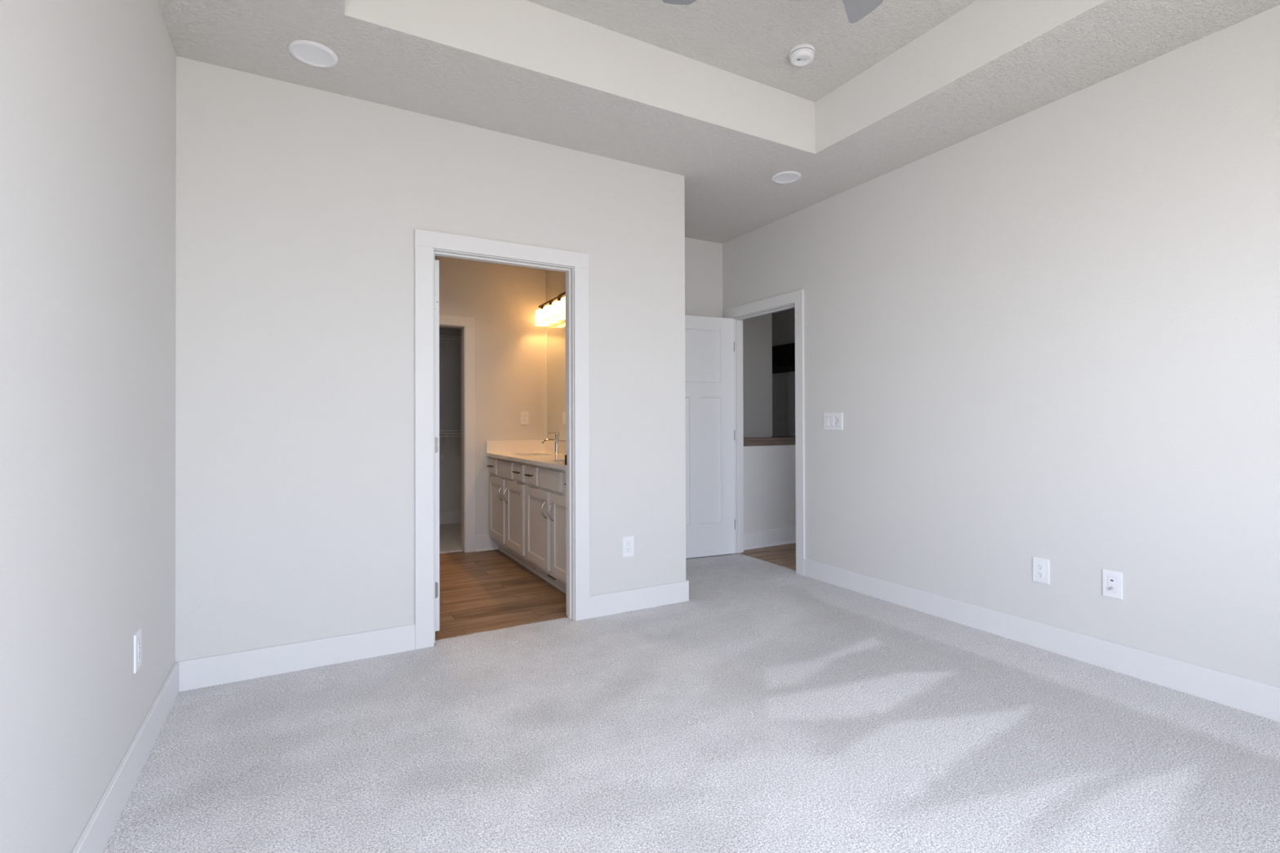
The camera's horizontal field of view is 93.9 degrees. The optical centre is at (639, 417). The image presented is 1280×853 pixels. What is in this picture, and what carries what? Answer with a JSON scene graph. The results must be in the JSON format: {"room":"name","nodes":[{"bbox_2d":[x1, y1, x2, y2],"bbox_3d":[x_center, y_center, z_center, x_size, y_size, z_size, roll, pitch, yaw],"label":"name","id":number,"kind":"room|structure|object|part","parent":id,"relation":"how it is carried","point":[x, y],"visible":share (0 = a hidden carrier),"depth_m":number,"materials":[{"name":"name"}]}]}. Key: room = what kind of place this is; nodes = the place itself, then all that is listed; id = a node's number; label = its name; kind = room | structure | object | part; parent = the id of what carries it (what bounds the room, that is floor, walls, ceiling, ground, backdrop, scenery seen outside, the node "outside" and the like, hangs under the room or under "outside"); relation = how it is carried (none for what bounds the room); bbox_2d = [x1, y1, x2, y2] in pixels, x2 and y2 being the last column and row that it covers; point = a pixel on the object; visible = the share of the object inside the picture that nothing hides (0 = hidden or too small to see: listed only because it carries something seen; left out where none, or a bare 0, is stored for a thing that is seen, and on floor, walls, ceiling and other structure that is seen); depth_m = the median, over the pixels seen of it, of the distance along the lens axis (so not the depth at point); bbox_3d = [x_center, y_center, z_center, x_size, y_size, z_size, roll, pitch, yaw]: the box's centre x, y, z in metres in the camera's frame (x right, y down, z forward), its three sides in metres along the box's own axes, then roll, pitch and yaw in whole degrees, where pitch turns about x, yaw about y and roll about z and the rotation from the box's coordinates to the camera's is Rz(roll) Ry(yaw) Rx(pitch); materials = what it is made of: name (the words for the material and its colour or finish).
{"room":"empty bedroom","nodes":[
{"label":"empty bedroom","id":0,"kind":"room"},
{"bbox_2d":[0,0,176,852],"bbox_3d":[-2.039,-0.373,2.526,0.115,3.300,7.845,0,0,-29],"label":"wall","id":1,"kind":"structure","parent":0,"point":[88,87],"depth_m":1.48,"materials":[{"name":"white paint"}]},
{"bbox_2d":[71,661,178,852],"bbox_3d":[-1.060,1.102,0.905,0.014,0.132,3.822,0,0,-29],"label":"baseboard","id":2,"kind":"structure","parent":1,"relation":"attached to","point":[99,829],"depth_m":1.83,"materials":[{"name":"white paint"}]},
{"bbox_2d":[133,628,141,673],"bbox_3d":[-1.667,0.773,1.987,0.008,0.124,0.078,0,0,-29],"label":"power outlet","id":3,"kind":"object","parent":1,"relation":"attached to","point":[137,637],"visible":1,"depth_m":1.97,"materials":[{"name":"white plastic"}]},
{"bbox_2d":[137,639,140,662],"bbox_3d":[-1.666,0.773,1.988,0.004,0.067,0.034,0,0,-29],"label":"receptacle","id":4,"kind":"object","parent":3,"relation":"attached to","point":[139,640],"depth_m":1.98,"materials":[{"name":"grey plastic"}]},
{"bbox_2d":[175,55,685,662],"bbox_3d":[-0.883,-0.144,3.269,2.628,2.843,0.115,0,0,-29],"label":"wall","id":5,"kind":"structure","parent":0,"point":[300,208],"depth_m":2.89,"materials":[{"name":"white paint"}]},
{"bbox_2d":[178,623,415,692],"bbox_3d":[-1.563,1.115,2.805,0.961,0.132,0.014,0,0,-29],"label":"baseboard","id":6,"kind":"structure","parent":5,"relation":"attached to","point":[215,670],"depth_m":2.77,"materials":[{"name":"white paint"}]},
{"bbox_2d":[435,259,439,631],"bbox_3d":[-1.286,0.151,3.553,0.148,2.002,0.764,0,0,-29],"label":"door","id":7,"kind":"structure","parent":5,"relation":"in","point":[437,262],"depth_m":3.23,"materials":[{"name":"white paint"}]},
{"bbox_2d":[414,228,589,649],"bbox_3d":[-0.752,0.107,3.331,0.970,2.142,0.132,0,0,-29],"label":"trim","id":8,"kind":"structure","parent":5,"relation":"attached to","point":[428,244],"depth_m":3.25,"materials":[{"name":"white paint"}]},
{"bbox_3d":[-1.107,0.150,3.066,0.090,2.055,0.017,0,0,-29],"label":"casing","id":9,"kind":"part","parent":8,"relation":"part of","materials":[{"name":"white paint"}]},
{"bbox_3d":[-0.727,-0.921,3.287,0.970,0.087,0.017,0,0,-29],"label":"head casing","id":10,"kind":"part","parent":8,"relation":"part of","materials":[{"name":"white paint"}]},
{"bbox_3d":[-0.436,0.251,3.549,0.011,0.060,0.026,0,0,-29],"label":"strike plate","id":11,"kind":"part","parent":8,"relation":"part of","materials":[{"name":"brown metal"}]},
{"bbox_3d":[-0.341,0.150,3.494,0.091,2.055,0.017,0,0,-29],"label":"casing","id":12,"kind":"part","parent":8,"relation":"part of","materials":[{"name":"white paint"}]},
{"bbox_2d":[622,535,634,557],"bbox_3d":[-0.071,0.786,3.645,0.078,0.124,0.008,0,0,-29],"label":"power outlet","id":13,"kind":"object","parent":5,"relation":"attached to","point":[628,543],"visible":1,"depth_m":3.64,"materials":[{"name":"white plastic"}]},
{"bbox_2d":[626,541,631,552],"bbox_3d":[-0.070,0.786,3.643,0.034,0.067,0.004,0,0,-29],"label":"receptacle","id":14,"kind":"object","parent":13,"relation":"attached to","point":[628,543],"depth_m":3.64,"materials":[{"name":"grey plastic"}]},
{"bbox_2d":[589,580,688,618],"bbox_3d":[0.007,1.115,3.683,0.700,0.132,0.014,0,0,-29],"label":"baseboard","id":15,"kind":"structure","parent":5,"relation":"attached to","point":[615,602],"depth_m":3.66,"materials":[{"name":"white paint"}]},
{"bbox_2d":[439,327,461,511],"bbox_3d":[-2.787,-0.117,6.534,2.490,2.843,0.116,0,0,-29],"label":"wall","id":16,"kind":"structure","parent":0,"point":[450,375],"depth_m":6.82,"materials":[{"name":"white paint"}]},
{"bbox_2d":[439,510,461,524],"bbox_3d":[-2.794,1.135,6.445,2.390,0.146,0.014,0,0,-29],"label":"baseboard","id":17,"kind":"structure","parent":16,"relation":"attached to","point":[446,517],"depth_m":6.79,"materials":[{"name":"white paint"}]},
{"bbox_2d":[439,334,461,367],"bbox_3d":[-2.191,-0.730,6.621,1.135,0.324,0.320,0,0,-29],"label":"wire shelf","id":18,"kind":"object","parent":16,"relation":"attached to","point":[447,338],"visible":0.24,"depth_m":6.56,"materials":[{"name":"white metal"}]},
{"bbox_2d":[439,430,461,458],"bbox_3d":[-2.187,0.300,6.614,1.135,0.324,0.320,0,0,-29],"label":"wire shelf","id":19,"kind":"object","parent":16,"relation":"attached to","point":[447,433],"visible":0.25,"depth_m":6.52,"materials":[{"name":"white metal"}]},
{"bbox_2d":[435,255,546,536],"bbox_3d":[-1.965,-0.128,5.205,2.628,2.843,0.115,0,0,-29],"label":"wall","id":20,"kind":"structure","parent":0,"point":[504,300],"depth_m":5.52,"materials":[{"name":"white paint"}]},
{"bbox_2d":[439,314,475,552],"bbox_3d":[-1.929,0.149,5.213,0.960,2.112,0.132,0,0,-29],"label":"trim","id":21,"kind":"structure","parent":20,"relation":"attached to","point":[467,324],"depth_m":5.36,"materials":[{"name":"white paint"}]},
{"bbox_3d":[-1.905,-0.864,5.169,0.960,0.087,0.017,0,0,-29],"label":"head casing","id":22,"kind":"part","parent":21,"relation":"part of","materials":[{"name":"white paint"}]},
{"bbox_3d":[-1.525,0.192,5.373,0.096,2.025,0.017,0,0,-29],"label":"casing","id":23,"kind":"part","parent":21,"relation":"part of","materials":[{"name":"white paint"}]},
{"bbox_2d":[475,534,498,549],"bbox_3d":[-1.389,1.136,5.443,0.210,0.137,0.014,0,0,-29],"label":"baseboard","id":24,"kind":"structure","parent":20,"relation":"attached to","point":[486,541],"depth_m":5.43,"materials":[{"name":"white paint"}]},
{"bbox_2d":[475,546,498,551],"bbox_3d":[-1.383,1.196,5.431,0.210,0.018,0.012,0,0,-29],"label":"trim","id":25,"kind":"structure","parent":20,"relation":"attached to","point":[496,548],"depth_m":5.42,"materials":[{"name":"white paint"}]},
{"bbox_2d":[520,412,528,424],"bbox_3d":[-1.084,0.005,5.626,0.074,0.120,0.008,0,0,-29],"label":"power outlet","id":26,"kind":"object","parent":20,"relation":"attached to","point":[524,415],"visible":1,"depth_m":5.62,"materials":[{"name":"white plastic"}]},
{"bbox_2d":[523,414,526,422],"bbox_3d":[-1.083,0.005,5.625,0.034,0.067,0.004,0,0,-29],"label":"receptacle","id":27,"kind":"object","parent":26,"relation":"attached to","point":[524,415],"depth_m":5.62,"materials":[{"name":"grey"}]},
{"bbox_2d":[545,269,565,441],"bbox_3d":[-0.333,-0.136,4.847,0.128,2.843,2.103,0,0,-29],"label":"wall","id":28,"kind":"structure","parent":0,"point":[555,281],"depth_m":5.53,"materials":[{"name":"white paint"}]},
{"bbox_2d":[535,291,565,326],"bbox_3d":[-0.742,-0.988,5.306,0.138,0.245,0.830,0,0,-29],"label":"vanity light","id":29,"kind":"object","parent":28,"relation":"attached to","point":[546,315],"visible":0.79,"depth_m":5.33,"materials":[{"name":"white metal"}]},
{"bbox_3d":[-0.909,-0.934,5.580,0.115,0.143,0.115,0,0,-29],"label":"lamp shade","id":30,"kind":"part","parent":29,"relation":"part of","materials":[{"name":"white glass"}]},
{"bbox_3d":[-0.805,-0.936,5.395,0.115,0.143,0.115,0,0,-29],"label":"lamp shade","id":31,"kind":"part","parent":29,"relation":"part of","materials":[{"name":"white glass"}]},
{"bbox_3d":[-0.702,-0.937,5.210,0.115,0.143,0.115,0,0,-29],"label":"lamp shade","id":32,"kind":"part","parent":29,"relation":"part of","materials":[{"name":"white glass"}]},
{"bbox_3d":[-0.598,-0.939,5.025,0.115,0.143,0.115,0,0,-29],"label":"lamp shade","id":33,"kind":"part","parent":29,"relation":"part of","materials":[{"name":"white glass"}]},
{"bbox_2d":[546,322,565,440],"bbox_3d":[-0.396,-0.329,4.816,0.012,1.062,2.052,0,0,-29],"label":"mirror","id":34,"kind":"object","parent":28,"relation":"attached to","point":[555,335],"visible":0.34,"depth_m":5.48,"materials":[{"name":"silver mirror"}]},
{"bbox_2d":[102,522,1279,852],"bbox_3d":[0.606,1.230,4.562,6.490,0.101,8.610,0,0,-29],"label":"floor","id":35,"kind":"structure","parent":0,"point":[773,708],"depth_m":2.14,"materials":[{"name":"carpet"}]},
{"bbox_2d":[486,457,536,573],"bbox_3d":[-0.904,0.773,5.125,0.595,0.856,1.020,0,0,-29],"label":"vanity cabinet","id":36,"kind":"object","parent":35,"relation":"on","point":[507,478],"visible":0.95,"depth_m":4.92,"materials":[{"name":"white wood"}]},
{"bbox_3d":[-1.312,0.436,5.344,0.020,0.132,0.225,0,0,-29],"label":"drawer","id":37,"kind":"part","parent":36,"relation":"part of","materials":[{"name":"white wood"}]},
{"bbox_3d":[-1.250,0.795,5.242,0.010,0.427,0.341,0,0,-29],"label":"door panel","id":38,"kind":"part","parent":36,"relation":"part of","materials":[{"name":"white wood"}]},
{"bbox_3d":[-1.254,0.795,5.240,0.020,0.543,0.457,0,0,-29],"label":"cabinet door","id":39,"kind":"part","parent":36,"relation":"part of","materials":[{"name":"white wood"}]},
{"bbox_3d":[-1.177,0.642,5.043,0.039,0.127,0.009,0,0,-29],"label":"handle","id":40,"kind":"part","parent":36,"relation":"part of","materials":[{"name":"silver metal"}]},
{"bbox_3d":[-0.994,0.791,4.783,0.010,0.427,0.324,0,0,-29],"label":"door panel","id":41,"kind":"part","parent":36,"relation":"part of","materials":[{"name":"white wood"}]},
{"bbox_3d":[-0.997,0.791,4.781,0.020,0.543,0.440,0,0,-29],"label":"cabinet door","id":42,"kind":"part","parent":36,"relation":"part of","materials":[{"name":"white wood"}]},
{"bbox_3d":[-1.050,1.192,5.040,0.012,0.018,1.020,0,0,-29],"label":"shoe molding","id":43,"kind":"part","parent":36,"relation":"part of","materials":[{"name":"white wood"}]},
{"bbox_3d":[-0.942,0.431,4.683,0.020,0.132,0.210,0,0,-29],"label":"drawer","id":44,"kind":"part","parent":36,"relation":"part of","materials":[{"name":"white wood"}]},
{"bbox_2d":[524,463,565,593],"bbox_3d":[-0.395,0.766,4.214,0.595,0.856,1.063,0,0,-29],"label":"vanity cabinet","id":45,"kind":"object","parent":35,"relation":"on","point":[545,487],"visible":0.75,"depth_m":4.15,"materials":[{"name":"white wood"}]},
{"bbox_2d":[485,440,565,470],"bbox_3d":[-0.639,0.274,4.674,0.576,0.134,2.101,0,0,-29],"label":"countertop","id":46,"kind":"structure","parent":45,"relation":"on","point":[535,452],"depth_m":5.39,"materials":[{"name":"white stone"}]},
{"bbox_2d":[541,431,559,453],"bbox_3d":[-0.781,0.222,5.227,0.168,0.190,0.054,0,0,-29],"label":"faucet","id":47,"kind":"object","parent":46,"relation":"on","point":[556,440],"visible":0.99,"depth_m":5.24,"materials":[{"name":"silver metal"}]},
{"bbox_3d":[-0.797,0.206,5.218,0.132,0.046,0.025,0,0,-29],"label":"spout","id":48,"kind":"part","parent":47,"relation":"part of","materials":[{"name":"silver metal"}]},
{"bbox_3d":[-0.796,0.428,4.422,0.020,0.132,0.231,0,0,-29],"label":"drawer","id":49,"kind":"part","parent":45,"relation":"part of","materials":[{"name":"white wood"}]},
{"bbox_3d":[-0.738,0.787,4.326,0.010,0.427,0.354,0,0,-29],"label":"door panel","id":50,"kind":"part","parent":45,"relation":"part of","materials":[{"name":"white wood"}]},
{"bbox_3d":[-0.742,0.787,4.324,0.020,0.543,0.470,0,0,-29],"label":"cabinet door","id":51,"kind":"part","parent":45,"relation":"part of","materials":[{"name":"white wood"}]},
{"bbox_3d":[-0.661,0.634,4.122,0.039,0.127,0.009,0,0,-29],"label":"handle","id":52,"kind":"part","parent":45,"relation":"part of","materials":[{"name":"silver metal"}]},
{"bbox_3d":[-0.541,1.185,4.129,0.012,0.018,1.063,0,0,-29],"label":"shoe molding","id":53,"kind":"part","parent":45,"relation":"part of","materials":[{"name":"white wood"}]},
{"bbox_3d":[-0.597,0.633,4.006,0.039,0.127,0.009,0,0,-29],"label":"handle","id":54,"kind":"part","parent":45,"relation":"part of","materials":[{"name":"silver metal"}]},
{"bbox_3d":[-0.483,0.784,3.861,0.020,0.543,0.463,0,0,-29],"label":"cabinet door","id":55,"kind":"part","parent":45,"relation":"part of","materials":[{"name":"white wood"}]},
{"bbox_3d":[-0.480,0.784,3.863,0.010,0.427,0.347,0,0,-29],"label":"door panel","id":56,"kind":"part","parent":45,"relation":"part of","materials":[{"name":"white wood"}]},
{"bbox_2d":[156,0,1279,244],"bbox_3d":[0.301,-1.779,2.298,3.746,0.407,4.913,0,0,-29],"label":"ceiling","id":57,"kind":"structure","parent":0,"point":[731,193],"depth_m":2.87,"materials":[{"name":"white paint"}]},
{"bbox_2d":[288,40,337,67],"bbox_3d":[-1.406,-1.563,2.576,0.188,0.010,0.188,0,0,-29],"label":"recessed light","id":58,"kind":"object","parent":57,"relation":"in","point":[308,52],"visible":1,"depth_m":2.57,"materials":[{"name":"white plastic"}]},
{"bbox_2d":[771,171,801,183],"bbox_3d":[0.953,-1.563,3.895,0.188,0.010,0.188,0,0,-29],"label":"recessed light","id":59,"kind":"object","parent":57,"relation":"in","point":[784,177],"visible":1,"depth_m":3.89,"materials":[{"name":"white plastic"}]},
{"bbox_2d":[343,0,1106,154],"bbox_3d":[0.567,-1.733,1.830,2.519,0.308,2.558,0,0,-29],"label":"wall","id":60,"kind":"structure","parent":0,"point":[522,33],"depth_m":2.86,"materials":[{"name":"white paint"}]},
{"bbox_2d":[684,237,795,533],"bbox_3d":[1.427,-0.136,5.789,3.862,2.843,0.124,0,0,-29],"label":"wall","id":61,"kind":"structure","parent":0,"point":[769,471],"depth_m":5.49,"materials":[{"name":"white paint"}]},
{"bbox_2d":[743,436,795,446],"bbox_3d":[1.970,0.224,6.084,2.624,0.072,0.167,0,0,-29],"label":"trim","id":62,"kind":"structure","parent":61,"relation":"attached to","point":[775,441],"depth_m":5.57,"materials":[{"name":"beige wood"}]},
{"bbox_2d":[743,526,795,547],"bbox_3d":[2.005,1.123,6.022,2.624,0.149,0.014,0,0,-29],"label":"baseboard","id":63,"kind":"structure","parent":61,"relation":"attached to","point":[783,535],"depth_m":5.57,"materials":[{"name":"white paint"}]},
{"bbox_2d":[743,541,795,550],"bbox_3d":[2.011,1.188,6.011,2.624,0.018,0.012,0,0,-29],"label":"trim","id":64,"kind":"structure","parent":61,"relation":"attached to","point":[790,542],"depth_m":5.55,"materials":[{"name":"white paint"}]},
{"bbox_2d":[526,0,976,102],"bbox_3d":[0.566,-1.936,1.832,2.521,0.100,2.560,0,0,-29],"label":"ceiling","id":65,"kind":"structure","parent":0,"point":[753,40],"depth_m":2.90,"materials":[{"name":"white paint"}]},
{"bbox_2d":[662,0,883,23],"bbox_3d":[0.524,-1.732,1.819,1.264,0.308,1.285,0,0,-29],"label":"ceiling fan","id":66,"kind":"object","parent":65,"relation":"hanging from","point":[855,10],"visible":1,"depth_m":2.35,"materials":[{"name":"silver metal"}]},
{"bbox_3d":[0.295,-1.620,2.156,0.135,0.038,0.503,0,0,-43],"label":"blade","id":67,"kind":"part","parent":66,"relation":"part of","materials":[{"name":"grey"}]},
{"bbox_3d":[0.792,-1.621,2.188,0.135,0.038,0.503,0,0,29],"label":"blade","id":68,"kind":"part","parent":66,"relation":"part of","materials":[{"name":"grey"}]},
{"bbox_2d":[789,43,815,66],"bbox_3d":[0.832,-1.856,3.069,0.130,0.048,0.130,0,0,-1],"label":"smoke detector","id":69,"kind":"object","parent":65,"relation":"attached to","point":[802,56],"visible":1,"depth_m":3.04,"materials":[{"name":"white plastic"}]},
{"bbox_2d":[742,313,772,437],"bbox_3d":[0.899,-0.127,6.870,1.521,2.843,0.115,0,0,-29],"label":"wall","id":70,"kind":"structure","parent":0,"point":[757,331],"depth_m":7.08,"materials":[{"name":"white paint"}]},
{"bbox_2d":[772,307,795,436],"bbox_3d":[3.094,-0.134,6.885,0.120,2.843,7.000,0,0,-29],"label":"wall","id":71,"kind":"structure","parent":0,"point":[783,322],"depth_m":8.64,"materials":[{"name":"white paint"}]},
{"bbox_2d":[772,342,795,367],"bbox_3d":[2.069,-0.885,8.495,0.100,0.300,1.600,0,0,-29],"label":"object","id":72,"kind":"structure","parent":71,"relation":"attached to","point":[783,355],"depth_m":8.45,"materials":[{"name":"black"}]},
{"bbox_2d":[772,364,795,373],"bbox_3d":[2.091,-0.692,8.506,0.050,0.085,1.600,0,0,-29],"label":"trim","id":73,"kind":"structure","parent":71,"relation":"attached to","point":[786,368],"depth_m":8.54,"materials":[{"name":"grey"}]},
{"bbox_2d":[787,371,795,435],"bbox_3d":[2.220,0.280,8.307,0.020,1.862,0.440,0,0,-29],"label":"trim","id":74,"kind":"structure","parent":71,"relation":"attached to","point":[791,375],"depth_m":8.44,"materials":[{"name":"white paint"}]},
{"bbox_2d":[722,4,1279,687],"bbox_3d":[1.701,-0.378,3.754,0.120,3.300,6.340,0,0,-29],"label":"wall","id":75,"kind":"structure","parent":0,"point":[1051,331],"depth_m":2.90,"materials":[{"name":"white paint"}]},
{"bbox_2d":[684,315,735,558],"bbox_3d":[0.465,0.157,5.058,0.768,2.036,0.145,0,0,-23],"label":"door","id":76,"kind":"structure","parent":75,"relation":"in","point":[709,343],"depth_m":5.10,"materials":[{"name":"white paint"}]},
{"bbox_3d":[0.325,0.363,4.997,0.199,1.072,0.034,0,0,-23],"label":"panel","id":77,"kind":"part","parent":76,"relation":"part of","materials":[{"name":"white paint"}]},
{"bbox_3d":[0.459,-0.524,5.061,0.498,0.447,0.034,0,0,-23],"label":"panel","id":78,"kind":"part","parent":76,"relation":"part of","materials":[{"name":"white paint"}]},
{"bbox_3d":[0.598,0.363,5.112,0.204,1.072,0.034,0,0,-23],"label":"panel","id":79,"kind":"part","parent":76,"relation":"part of","materials":[{"name":"white paint"}]},
{"bbox_2d":[724,288,804,575],"bbox_3d":[1.043,0.111,4.913,0.137,2.142,0.957,0,0,-29],"label":"trim","id":80,"kind":"structure","parent":75,"relation":"attached to","point":[795,299],"depth_m":4.71,"materials":[{"name":"white paint"}]},
{"bbox_3d":[0.988,-0.917,4.890,0.017,0.087,0.957,0,0,-29],"label":"head casing","id":81,"kind":"part","parent":80,"relation":"part of","materials":[{"name":"white paint"}]},
{"bbox_3d":[1.204,0.151,4.502,0.017,2.055,0.081,0,0,-29],"label":"casing","id":82,"kind":"part","parent":80,"relation":"part of","materials":[{"name":"white paint"}]},
{"bbox_2d":[823,413,843,430],"bbox_3d":[1.361,0.026,4.226,0.012,0.122,0.174,0,0,-29],"label":"switch plate","id":83,"kind":"object","parent":75,"relation":"attached to","point":[832,421],"visible":1,"depth_m":4.22,"materials":[{"name":"white plastic"}]},
{"bbox_2d":[1032,556,1049,584],"bbox_3d":[2.031,0.775,3.031,0.009,0.124,0.078,0,0,-29],"label":"power outlet","id":84,"kind":"object","parent":75,"relation":"attached to","point":[1041,566],"visible":1,"depth_m":3.03,"materials":[{"name":"white plastic"}]},
{"bbox_2d":[1036,571,1044,577],"bbox_3d":[2.029,0.794,3.029,0.004,0.027,0.034,0,0,-29],"label":"receptacle","id":85,"kind":"object","parent":84,"relation":"attached to","point":[1039,574],"depth_m":3.03,"materials":[{"name":"white plastic"}]},
{"bbox_2d":[1036,564,1044,569],"bbox_3d":[2.029,0.755,3.030,0.004,0.027,0.034,0,0,-29],"label":"receptacle","id":86,"kind":"object","parent":84,"relation":"attached to","point":[1039,566],"depth_m":3.03,"materials":[{"name":"white plastic"}]},
{"bbox_2d":[804,558,1279,722],"bbox_3d":[2.179,1.103,2.760,0.014,0.132,3.899,0,0,-29],"label":"baseboard","id":87,"kind":"structure","parent":75,"relation":"attached to","point":[1257,698],"depth_m":2.87,"materials":[{"name":"white paint"}]},
{"bbox_2d":[1102,568,1122,599],"bbox_3d":[2.176,0.770,2.760,0.020,0.124,0.078,0,0,-29],"label":"cable plate","id":88,"kind":"object","parent":75,"relation":"attached to","point":[1112,580],"visible":1,"depth_m":2.76,"materials":[{"name":"white plastic"}]}
]}

